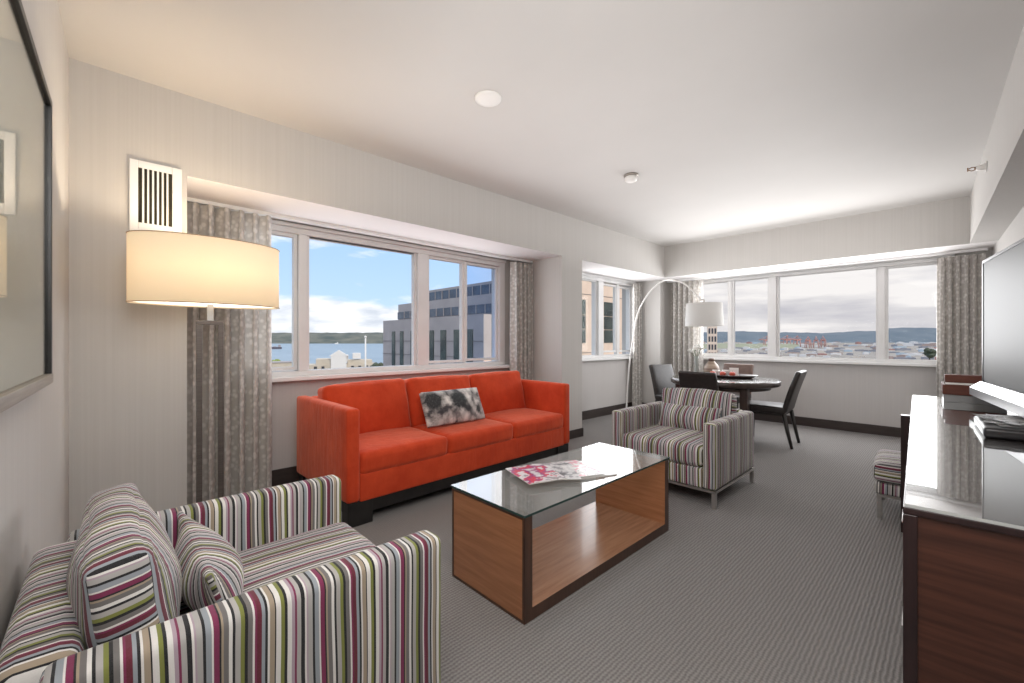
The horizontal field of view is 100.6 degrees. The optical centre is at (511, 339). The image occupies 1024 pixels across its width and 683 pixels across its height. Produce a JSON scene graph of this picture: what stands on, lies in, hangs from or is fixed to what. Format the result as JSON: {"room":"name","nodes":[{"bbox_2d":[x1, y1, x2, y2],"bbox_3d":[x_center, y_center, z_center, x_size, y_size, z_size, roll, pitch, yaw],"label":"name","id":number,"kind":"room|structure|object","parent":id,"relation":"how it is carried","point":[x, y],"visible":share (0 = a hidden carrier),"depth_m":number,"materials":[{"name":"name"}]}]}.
{"room":"hotel room","nodes":[
{"label":"hotel room","id":0,"kind":"room"},
{"bbox_2d":[0,0,68,647],"bbox_3d":[-1.265,-0.140,0.936,0.301,2.580,4.800,0,0,-44],"label":"wall","id":1,"kind":"structure","parent":0,"point":[34,432],"depth_m":1.52,"materials":[{"name":"paint"}]},
{"bbox_2d":[0,0,52,412],"bbox_3d":[-0.973,-0.321,0.785,0.034,0.919,1.620,0,0,-42],"label":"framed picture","id":2,"kind":"object","parent":1,"relation":"attached to","point":[25,98],"visible":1,"depth_m":1.08,"materials":[{"name":"black wood"}]},
{"bbox_2d":[69,58,670,533],"bbox_3d":[-0.047,-0.140,4.830,7.400,2.580,0.845,0,0,-44],"label":"wall","id":3,"kind":"structure","parent":0,"point":[128,361],"depth_m":2.34,"materials":[{"name":"paint"}]},
{"bbox_2d":[129,158,181,231],"bbox_3d":[-1.992,-0.790,2.381,0.226,0.390,0.014,0,0,-44],"label":"air vent","id":4,"kind":"object","parent":3,"relation":"in","point":[155,190],"visible":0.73,"depth_m":2.38,"materials":[{"name":"white metal"}]},
{"bbox_2d":[187,197,532,263],"bbox_3d":[-0.998,-0.946,4.009,3.400,0.025,0.060,0,0,-44],"label":"track","id":5,"kind":"object","parent":3,"relation":"attached to","point":[199,201],"visible":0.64,"depth_m":3.60,"materials":[{"name":"white metal"}]},
{"bbox_2d":[187,202,271,504],"bbox_3d":[-1.999,0.105,3.015,0.535,2.060,0.121,0,0,-44],"label":"curtain","id":6,"kind":"object","parent":5,"relation":"hanging from","point":[247,332],"visible":0.56,"depth_m":3.02,"materials":[{"name":"fabric"}]},
{"bbox_2d":[509,262,532,379],"bbox_3d":[0.122,0.113,5.051,0.344,2.045,0.112,0,0,-44],"label":"curtain","id":7,"kind":"object","parent":5,"relation":"hanging from","point":[521,274],"visible":0.65,"depth_m":5.01,"materials":[{"name":"fabric"}]},
{"bbox_2d":[271,219,508,381],"bbox_3d":[-1.113,-0.307,4.093,2.920,1.265,0.220,0,0,-44],"label":"window","id":8,"kind":"structure","parent":3,"relation":"in","point":[300,234],"depth_m":4.24,"materials":[{"name":"paint"}]},
{"bbox_2d":[187,95,668,282],"bbox_3d":[0.221,-1.194,5.086,6.660,0.472,0.845,0,0,-44],"label":"soffit","id":9,"kind":"structure","parent":3,"relation":"attached to","point":[235,158],"depth_m":3.33,"materials":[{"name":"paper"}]},
{"bbox_2d":[272,402,645,486],"bbox_3d":[0.054,1.087,4.760,6.910,0.125,0.627,0,0,-44],"label":"baseboard","id":10,"kind":"structure","parent":3,"relation":"attached to","point":[287,475],"depth_m":4.95,"materials":[{"name":"brown wood"}]},
{"bbox_2d":[582,273,635,361],"bbox_3d":[1.365,-0.329,6.471,1.930,1.263,0.200,0,0,-44],"label":"window","id":11,"kind":"structure","parent":3,"relation":"in","point":[598,283],"depth_m":6.46,"materials":[{"name":"paint"}]},
{"bbox_2d":[632,283,641,405],"bbox_3d":[2.045,0.107,6.925,0.245,2.055,0.082,0,0,-44],"label":"curtain","id":12,"kind":"object","parent":3,"relation":"hanging from","point":[637,288],"visible":0.91,"depth_m":6.90,"materials":[{"name":"fabric"}]},
{"bbox_2d":[58,0,1023,246],"bbox_3d":[1.302,-1.505,3.488,7.400,0.150,4.750,0,0,-44],"label":"ceiling","id":13,"kind":"structure","parent":0,"point":[731,117],"depth_m":2.38,"materials":[{"name":"paint"}]},
{"bbox_2d":[475,90,500,106],"bbox_3d":[-0.142,-1.420,2.511,0.158,0.020,0.158,0,0,-44],"label":"ceiling speaker","id":14,"kind":"object","parent":13,"relation":"attached to","point":[485,98],"visible":1,"depth_m":2.49,"materials":[{"name":"white plastic"}]},
{"bbox_2d":[624,172,637,182],"bbox_3d":[1.032,-1.399,3.683,0.124,0.062,0.124,0,0,-44],"label":"smoke detector","id":15,"kind":"object","parent":13,"relation":"attached to","point":[631,177],"visible":1,"depth_m":3.65,"materials":[{"name":"white plastic"}]},
{"bbox_2d":[292,414,902,682],"bbox_3d":[1.302,1.210,3.488,7.400,0.120,4.750,0,0,-44],"label":"floor","id":16,"kind":"structure","parent":0,"point":[795,575],"depth_m":1.96,"materials":[{"name":"carpet"}]},
{"bbox_2d":[126,230,279,502],"bbox_3d":[-1.633,0.312,2.298,0.677,1.675,0.386,0,0,-44],"label":"floor lamp","id":17,"kind":"object","parent":16,"relation":"on","point":[164,268],"visible":0.88,"depth_m":2.17,"materials":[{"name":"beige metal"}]},
{"bbox_2d":[132,301,272,307],"bbox_3d":[-1.633,-0.192,2.298,0.657,0.001,0.372,0,0,-44],"label":"diffuser","id":18,"kind":"object","parent":17,"relation":"attached to","point":[154,302],"depth_m":2.30,"materials":[{"name":"white plastic"}]},
{"bbox_2d":[0,475,440,682],"bbox_3d":[-0.794,0.783,1.249,0.893,0.734,0.833,0,0,-44],"label":"armchair","id":19,"kind":"object","parent":16,"relation":"on","point":[266,585],"visible":1,"depth_m":1.01,"materials":[{"name":"fabric"}]},
{"bbox_2d":[66,483,181,649],"bbox_3d":[-0.975,0.605,1.077,0.207,0.383,0.620,-12,8,-43],"label":"cushion","id":20,"kind":"object","parent":19,"relation":"on","point":[124,563],"depth_m":0.89,"materials":[{"name":"fabric"}]},
{"bbox_2d":[175,511,243,610],"bbox_3d":[-0.854,0.645,1.192,0.511,0.216,0.152,0,20,46],"label":"lumbar cushion","id":21,"kind":"object","parent":19,"relation":"on","point":[209,570],"depth_m":1.08,"materials":[{"name":"fabric"}]},
{"bbox_2d":[180,522,375,615],"bbox_3d":[-0.716,0.817,1.323,0.678,0.187,0.633,0,0,-44],"label":"seat cushion","id":22,"kind":"object","parent":19,"relation":"on","point":[273,555],"depth_m":1.49,"materials":[{"name":"fabric"}]},
{"bbox_2d":[297,370,568,527],"bbox_3d":[-0.531,0.733,3.658,2.212,0.835,0.912,0,0,-45],"label":"sofa","id":23,"kind":"object","parent":16,"relation":"on","point":[374,436],"visible":0.92,"depth_m":3.17,"materials":[{"name":"orange fabric"}]},
{"bbox_2d":[318,378,410,433],"bbox_3d":[-1.129,0.538,3.299,0.684,0.439,0.254,-2,-12,-45],"label":"cushion","id":24,"kind":"object","parent":23,"relation":"on","point":[385,404],"depth_m":3.24,"materials":[{"name":"orange fabric"}]},
{"bbox_2d":[359,427,446,473],"bbox_3d":[-0.943,0.775,3.112,0.682,0.183,0.720,0,0,-45],"label":"seat cushion","id":25,"kind":"object","parent":23,"relation":"on","point":[382,450],"depth_m":2.91,"materials":[{"name":"orange fabric"}]},
{"bbox_2d":[404,375,470,426],"bbox_3d":[-0.649,0.538,3.776,0.254,0.439,0.684,-18,-13,42],"label":"cushion","id":26,"kind":"object","parent":23,"relation":"on","point":[414,386],"depth_m":3.57,"materials":[{"name":"orange fabric"}]},
{"bbox_2d":[419,387,484,427],"bbox_3d":[-0.483,0.548,3.513,0.570,0.329,0.278,0,0,-43],"label":"throw pillow","id":27,"kind":"object","parent":23,"relation":"on","point":[444,407],"visible":1,"depth_m":3.42,"materials":[{"name":"fabric"}]},
{"bbox_2d":[412,418,512,452],"bbox_3d":[-0.463,0.775,3.589,0.682,0.183,0.720,0,0,-45],"label":"seat cushion","id":28,"kind":"object","parent":23,"relation":"on","point":[485,435],"depth_m":3.36,"materials":[{"name":"orange fabric"}]},
{"bbox_2d":[467,370,525,413],"bbox_3d":[-0.169,0.538,4.253,0.684,0.439,0.254,-1,-12,-44],"label":"cushion","id":29,"kind":"object","parent":23,"relation":"on","point":[498,391],"depth_m":4.15,"materials":[{"name":"orange fabric"}]},
{"bbox_2d":[485,408,562,437],"bbox_3d":[0.017,0.775,4.067,0.682,0.183,0.720,0,0,-45],"label":"seat cushion","id":30,"kind":"object","parent":23,"relation":"on","point":[525,422],"depth_m":3.88,"materials":[{"name":"orange fabric"}]},
{"bbox_2d":[451,442,669,624],"bbox_3d":[0.327,0.928,2.319,1.247,0.443,0.507,0,0,-44],"label":"coffee table","id":31,"kind":"object","parent":16,"relation":"on","point":[524,571],"visible":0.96,"depth_m":2.10,"materials":[{"name":"brown wood"}]},
{"bbox_2d":[580,460,616,478],"bbox_3d":[0.401,0.702,2.318,0.217,0.008,0.277,0,0,-20],"label":"magazine","id":32,"kind":"object","parent":31,"relation":"on","point":[590,463],"visible":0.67,"depth_m":2.30,"materials":[{"name":"white paper"}]},
{"bbox_2d":[552,460,604,477],"bbox_3d":[0.330,0.694,2.291,0.212,0.007,0.277,0,0,-24],"label":"magazine","id":33,"kind":"object","parent":32,"relation":"on","point":[583,470],"visible":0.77,"depth_m":2.28,"materials":[{"name":"white paper"}]},
{"bbox_2d":[532,463,580,479],"bbox_3d":[0.226,0.687,2.226,0.212,0.006,0.272,0,0,-6],"label":"magazine","id":34,"kind":"object","parent":33,"relation":"on","point":[565,469],"visible":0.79,"depth_m":2.25,"materials":[{"name":"white paper"}]},
{"bbox_2d":[505,464,566,484],"bbox_3d":[0.118,0.681,2.172,0.212,0.006,0.272,0,0,-26],"label":"magazine","id":35,"kind":"object","parent":34,"relation":"on","point":[535,473],"visible":1,"depth_m":2.16,"materials":[{"name":"pink paper"}]},
{"bbox_2d":[532,501,664,619],"bbox_3d":[0.327,1.124,2.319,1.145,0.052,0.495,0,0,-44],"label":"shelf","id":36,"kind":"object","parent":31,"relation":"attached to","point":[571,550],"depth_m":2.28,"materials":[{"name":"brown wood"}]},
{"bbox_2d":[649,364,674,401],"bbox_3d":[2.142,0.742,5.574,0.430,0.822,0.574,0,0,-26],"label":"dining chair","id":37,"kind":"object","parent":16,"relation":"on","point":[661,374],"visible":0.48,"depth_m":5.71,"materials":[{"name":"brown leather"}]},
{"bbox_2d":[626,279,723,407],"bbox_3d":[2.070,0.157,5.831,0.594,1.986,1.619,0,0,-44],"label":"lamp","id":38,"kind":"object","parent":16,"relation":"on","point":[698,314],"visible":0.92,"depth_m":5.21,"materials":[{"name":"white plastic"}]},
{"bbox_2d":[612,388,754,509],"bbox_3d":[1.401,0.783,3.468,0.893,0.734,0.833,0,0,-44],"label":"armchair","id":39,"kind":"object","parent":16,"relation":"on","point":[708,441],"visible":0.95,"depth_m":3.27,"materials":[{"name":"fabric"}]},
{"bbox_2d":[622,424,702,466],"bbox_3d":[1.323,0.817,3.394,0.678,0.187,0.633,0,0,-44],"label":"seat cushion","id":40,"kind":"object","parent":39,"relation":"on","point":[683,444],"depth_m":3.21,"materials":[{"name":"fabric"}]},
{"bbox_2d":[657,402,721,430],"bbox_3d":[1.461,0.645,3.525,0.511,0.216,0.152,0,-20,46],"label":"lumbar cushion","id":41,"kind":"object","parent":39,"relation":"on","point":[685,416],"depth_m":3.49,"materials":[{"name":"fabric"}]},
{"bbox_2d":[660,388,736,417],"bbox_3d":[1.582,0.605,3.640,0.207,0.383,0.620,12,-8,-43],"label":"cushion","id":42,"kind":"object","parent":39,"relation":"on","point":[726,401],"depth_m":3.55,"materials":[{"name":"fabric"}]},
{"bbox_2d":[678,371,718,390],"bbox_3d":[2.123,0.742,4.631,0.574,0.822,0.430,0,0,-44],"label":"dining chair","id":43,"kind":"object","parent":16,"relation":"on","point":[687,379],"visible":0.24,"depth_m":4.43,"materials":[{"name":"brown leather"}]},
{"bbox_2d":[671,375,780,410],"bbox_3d":[2.465,0.798,4.964,1.144,0.704,1.144,0,0,-44],"label":"dining table","id":44,"kind":"object","parent":16,"relation":"on","point":[758,384],"visible":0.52,"depth_m":4.47,"materials":[{"name":"brown wood"}]},
{"bbox_2d":[687,344,703,371],"bbox_3d":[2.404,0.250,5.502,0.236,0.392,0.237,0,0,-44],"label":"flower vase","id":45,"kind":"object","parent":44,"relation":"on","point":[696,357],"visible":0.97,"depth_m":5.48,"materials":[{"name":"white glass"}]},
{"bbox_2d":[703,358,719,371],"bbox_3d":[2.539,0.338,5.408,0.190,0.215,0.190,0,0,-44],"label":"ceramic jar","id":46,"kind":"object","parent":44,"relation":"on","point":[711,365],"visible":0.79,"depth_m":5.36,"materials":[{"name":"ceramic"}]},
{"bbox_2d":[717,373,757,378],"bbox_3d":[2.595,0.427,5.046,0.570,0.036,0.353,0,0,30],"label":"serving tray","id":47,"kind":"object","parent":44,"relation":"on","point":[740,376],"visible":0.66,"depth_m":4.91,"materials":[{"name":"brown wood"}]},
{"bbox_2d":[729,368,738,375],"bbox_3d":[2.663,0.381,5.102,0.100,0.095,0.024,0,0,34],"label":"menu card","id":48,"kind":"object","parent":47,"relation":"on","point":[736,370],"visible":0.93,"depth_m":5.09,"materials":[{"name":"white paper"}]},
{"bbox_2d":[723,363,753,408],"bbox_3d":[2.959,0.742,5.761,0.574,0.822,0.430,0,0,-40],"label":"dining chair","id":49,"kind":"object","parent":16,"relation":"on","point":[743,368],"visible":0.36,"depth_m":5.81,"materials":[{"name":"brown leather"}]},
{"bbox_2d":[750,370,806,448],"bbox_3d":[2.927,0.742,4.759,0.574,0.822,0.430,0,0,43],"label":"dining chair","id":50,"kind":"object","parent":16,"relation":"on","point":[757,407],"visible":0.84,"depth_m":4.58,"materials":[{"name":"brown leather"}]},
{"bbox_2d":[872,449,900,517],"bbox_3d":[2.700,0.964,2.762,0.528,0.372,0.528,0,0,43],"label":"ottoman","id":51,"kind":"object","parent":16,"relation":"on","point":[886,469],"visible":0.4,"depth_m":2.73,"materials":[{"name":"fabric"}]},
{"bbox_2d":[872,449,900,485],"bbox_3d":[2.700,0.855,2.762,0.528,0.154,0.528,0,0,43],"label":"seat cushion","id":52,"kind":"object","parent":51,"relation":"on","point":[886,469],"depth_m":2.73,"materials":[{"name":"fabric"}]},
{"bbox_2d":[901,395,1023,682],"bbox_3d":[2.090,0.774,1.900,0.545,0.752,2.820,0,0,44],"label":"credenza","id":53,"kind":"object","parent":16,"relation":"on","point":[962,489],"visible":0.98,"depth_m":1.01,"materials":[{"name":"brown wood"}]},
{"bbox_2d":[941,374,992,404],"bbox_3d":[2.971,0.315,2.738,0.285,0.165,0.270,0,0,44],"label":"desk organizer","id":54,"kind":"object","parent":53,"relation":"on","point":[954,387],"visible":0.59,"depth_m":2.72,"materials":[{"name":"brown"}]},
{"bbox_2d":[941,381,972,395],"bbox_3d":[2.971,0.318,2.738,0.285,0.064,0.270,0,0,44],"label":"tray","id":55,"kind":"object","parent":54,"relation":"on","point":[948,388],"depth_m":2.71,"materials":[{"name":"red wood"}]},
{"bbox_2d":[944,374,981,383],"bbox_3d":[3.033,0.284,2.800,0.259,0.103,0.095,0,0,44],"label":"tray","id":56,"kind":"object","parent":54,"relation":"on","point":[951,378],"depth_m":2.80,"materials":[{"name":"red wood"}]},
{"bbox_2d":[969,238,1023,416],"bbox_3d":[2.429,-0.032,2.050,0.135,0.860,1.132,0,0,38],"label":"television","id":57,"kind":"object","parent":53,"relation":"on","point":[1001,385],"visible":0.91,"depth_m":2.14,"materials":[{"name":"black"}]},
{"bbox_2d":[974,416,1023,440],"bbox_3d":[2.162,0.376,1.769,0.300,0.044,0.400,0,0,44],"label":"leather folder","id":58,"kind":"object","parent":53,"relation":"on","point":[991,430],"visible":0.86,"depth_m":1.71,"materials":[{"name":"black leather"}]},
{"bbox_2d":[980,416,1023,427],"bbox_3d":[2.158,0.349,1.787,0.210,0.005,0.280,0,0,36],"label":"brochure","id":59,"kind":"object","parent":58,"relation":"on","point":[1005,425],"visible":0.32,"depth_m":1.75,"materials":[{"name":"grey paper"}]},
{"bbox_2d":[982,418,1023,425],"bbox_3d":[2.166,0.344,1.795,0.280,0.005,0.210,0,0,-34],"label":"brochure","id":60,"kind":"object","parent":59,"relation":"on","point":[987,419],"visible":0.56,"depth_m":1.81,"materials":[{"name":"grey paper"}]},
{"bbox_2d":[974,414,1023,424],"bbox_3d":[2.174,0.340,1.804,0.210,0.005,0.280,0,0,24],"label":"brochure","id":61,"kind":"object","parent":60,"relation":"on","point":[1010,419],"visible":0.97,"depth_m":1.85,"materials":[{"name":"grey paper"}]},
{"bbox_2d":[672,250,991,427],"bbox_3d":[3.957,0.096,5.834,0.220,2.108,3.580,0,0,-44],"label":"wall","id":62,"kind":"structure","parent":0,"point":[865,394],"depth_m":5.35,"materials":[{"name":"paint"}]},
{"bbox_2d":[687,254,954,366],"bbox_3d":[3.861,-0.329,5.804,0.200,1.263,3.150,0,0,-44],"label":"window","id":63,"kind":"structure","parent":62,"relation":"in","point":[882,268],"depth_m":5.57,"materials":[{"name":"paint"}]},
{"bbox_2d":[667,247,987,282],"bbox_3d":[3.737,-0.946,5.673,0.040,0.025,3.490,0,0,-44],"label":"track","id":64,"kind":"object","parent":62,"relation":"attached to","point":[978,249],"visible":1,"depth_m":5.24,"materials":[{"name":"white metal"}]},
{"bbox_2d":[671,280,702,374],"bbox_3d":[2.748,0.107,6.685,0.110,2.055,0.505,0,0,-44],"label":"curtain","id":65,"kind":"object","parent":64,"relation":"hanging from","point":[683,338],"visible":0.53,"depth_m":6.69,"materials":[{"name":"fabric"}]},
{"bbox_2d":[936,253,985,396],"bbox_3d":[4.791,0.117,4.541,0.117,2.035,0.366,0,0,-44],"label":"curtain","id":66,"kind":"object","parent":64,"relation":"hanging from","point":[959,278],"visible":0.62,"depth_m":4.54,"materials":[{"name":"fabric"}]},
{"bbox_2d":[755,414,900,437],"bbox_3d":[3.856,1.093,5.771,0.014,0.115,3.508,0,0,-44],"label":"baseboard","id":67,"kind":"structure","parent":62,"relation":"attached to","point":[804,421],"depth_m":5.43,"materials":[{"name":"black wood"}]},
{"bbox_2d":[665,196,997,279],"bbox_3d":[3.814,-1.194,5.527,0.750,0.472,3.477,0,0,-44],"label":"soffit","id":68,"kind":"structure","parent":62,"relation":"attached to","point":[944,225],"depth_m":5.01,"materials":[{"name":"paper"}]},
{"bbox_2d":[992,206,1023,254],"bbox_3d":[2.764,-0.140,1.883,7.400,2.580,0.608,0,0,-44],"label":"wall","id":69,"kind":"structure","parent":0,"point":[1014,232],"depth_m":3.43,"materials":[{"name":"paint"}]},
{"bbox_2d":[970,25,1023,242],"bbox_3d":[2.423,-1.194,1.733,6.499,0.472,0.664,0,0,-44],"label":"soffit","id":70,"kind":"structure","parent":69,"relation":"attached to","point":[997,193],"depth_m":2.66,"materials":[{"name":"paint"}]},
{"bbox_2d":[967,161,986,171],"bbox_3d":[3.396,-1.255,3.104,0.070,0.070,0.098,0,0,-44],"label":"sprinkler head","id":71,"kind":"object","parent":70,"relation":"attached to","point":[982,166],"visible":1,"depth_m":3.08},
{"label":"outside","id":72,"kind":"structure","parent":0,"visible":0},
{"bbox_2d":[703,343,936,359],"bbox_3d":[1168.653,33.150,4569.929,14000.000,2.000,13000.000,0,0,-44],"label":"ground","id":73,"kind":"structure","parent":72,"point":[855,353],"depth_m":1188.30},
{"bbox_2d":[272,361,291,370],"bbox_3d":[-105.033,20.840,184.979,27.600,22.621,12.600,0,0,-29],"label":"building","id":74,"kind":"structure","parent":73,"relation":"on","point":[274,363],"depth_m":182.10,"materials":[{"name":"stone"}]},
{"bbox_2d":[309,350,374,368],"bbox_3d":[-103.510,19.016,257.428,41.000,26.268,19.600,0,0,-22],"label":"building","id":75,"kind":"structure","parent":73,"relation":"on","point":[338,359],"depth_m":248.60,"materials":[{"name":"stone"}]},
{"bbox_2d":[364,336,366,366],"bbox_3d":[-81.006,14.900,235.000,1.400,34.500,1.331,0,0,-44],"label":"flagpole","id":76,"kind":"object","parent":73,"relation":"on","point":[365,337],"visible":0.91,"depth_m":234.62,"materials":[{"name":"white metal"}]},
{"bbox_2d":[370,362,382,366],"bbox_3d":[-47.583,19.980,149.989,4.587,24.341,4.744,0,0,-44],"label":"tree","id":77,"kind":"object","parent":73,"relation":"on","point":[375,363],"visible":0.29,"depth_m":148.88,"materials":[{"name":"green plant"}]},
{"bbox_2d":[383,281,490,365],"bbox_3d":[2.814,13.000,59.071,34.380,38.300,20.200,0,0,-44],"label":"office building","id":78,"kind":"structure","parent":73,"relation":"on","point":[444,302],"depth_m":45.90,"materials":[{"name":"grey concrete"}]},
{"bbox_2d":[582,281,621,354],"bbox_3d":[14.376,9.150,58.092,27.000,46.000,2.780,0,0,-44],"label":"office wing","id":79,"kind":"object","parent":73,"relation":"on","point":[586,286],"visible":0.13,"depth_m":53.58},
{"bbox_2d":[707,326,716,352],"bbox_3d":[188.218,9.150,399.953,8.000,46.000,8.100,0,0,21],"label":"tower","id":80,"kind":"structure","parent":73,"relation":"on","point":[711,331],"depth_m":396.19,"materials":[{"name":"beige concrete"}]},
{"bbox_2d":[780,335,791,343],"bbox_3d":[1259.726,4.757,1949.717,65.867,55.073,21.905,0,0,-9],"label":"crane","id":81,"kind":"object","parent":73,"relation":"on","point":[786,339],"visible":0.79,"depth_m":1946.31,"materials":[{"name":"red metal"}]},
{"bbox_2d":[792,336,801,346],"bbox_3d":[1238.790,6.161,1849.240,62.489,52.249,20.782,0,0,-24],"label":"crane","id":82,"kind":"object","parent":73,"relation":"on","point":[796,339],"visible":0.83,"depth_m":1845.88,"materials":[{"name":"red metal"}]},
{"bbox_2d":[804,337,811,347],"bbox_3d":[1182.584,8.269,1698.897,57.422,48.013,19.097,0,0,-39],"label":"crane","id":83,"kind":"object","parent":73,"relation":"on","point":[809,340],"visible":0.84,"depth_m":1698.43,"materials":[{"name":"red metal"}]},
{"bbox_2d":[819,336,826,347],"bbox_3d":[1316.462,6.864,1798.239,20.220,50.837,60.800,0,0,21],"label":"crane","id":84,"kind":"object","parent":73,"relation":"on","point":[821,339],"visible":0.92,"depth_m":1795.21,"materials":[{"name":"red"}]},
{"bbox_2d":[923,348,936,359],"bbox_3d":[324.318,18.993,329.726,9.467,26.315,7.834,0,0,-44],"label":"tree","id":85,"kind":"object","parent":73,"relation":"on","point":[930,353],"visible":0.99,"depth_m":327.01,"materials":[{"name":"green plant"}]},
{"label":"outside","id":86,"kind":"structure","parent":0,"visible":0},
{"bbox_2d":[272,332,382,343],"bbox_3d":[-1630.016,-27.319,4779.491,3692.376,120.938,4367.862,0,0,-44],"label":"hills","id":87,"kind":"structure","parent":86,"point":[372,337],"depth_m":3913.46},
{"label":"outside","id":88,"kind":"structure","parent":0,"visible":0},
{"bbox_2d":[703,327,936,342],"bbox_3d":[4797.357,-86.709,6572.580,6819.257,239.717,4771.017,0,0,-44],"label":"hills","id":89,"kind":"structure","parent":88,"point":[906,335],"depth_m":5501.37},
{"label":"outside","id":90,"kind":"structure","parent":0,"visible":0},
{"bbox_2d":[703,343,798,347],"bbox_3d":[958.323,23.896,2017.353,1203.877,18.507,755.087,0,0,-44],"label":"water","id":91,"kind":"structure","parent":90,"point":[719,345],"depth_m":1769.11,"materials":[{"name":"liquid"}]},
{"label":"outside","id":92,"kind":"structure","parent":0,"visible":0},
{"bbox_2d":[272,344,382,363],"bbox_3d":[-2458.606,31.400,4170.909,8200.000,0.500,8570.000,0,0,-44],"label":"sea","id":93,"kind":"structure","parent":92,"point":[374,352],"depth_m":1151.18,"materials":[{"name":"liquid"}]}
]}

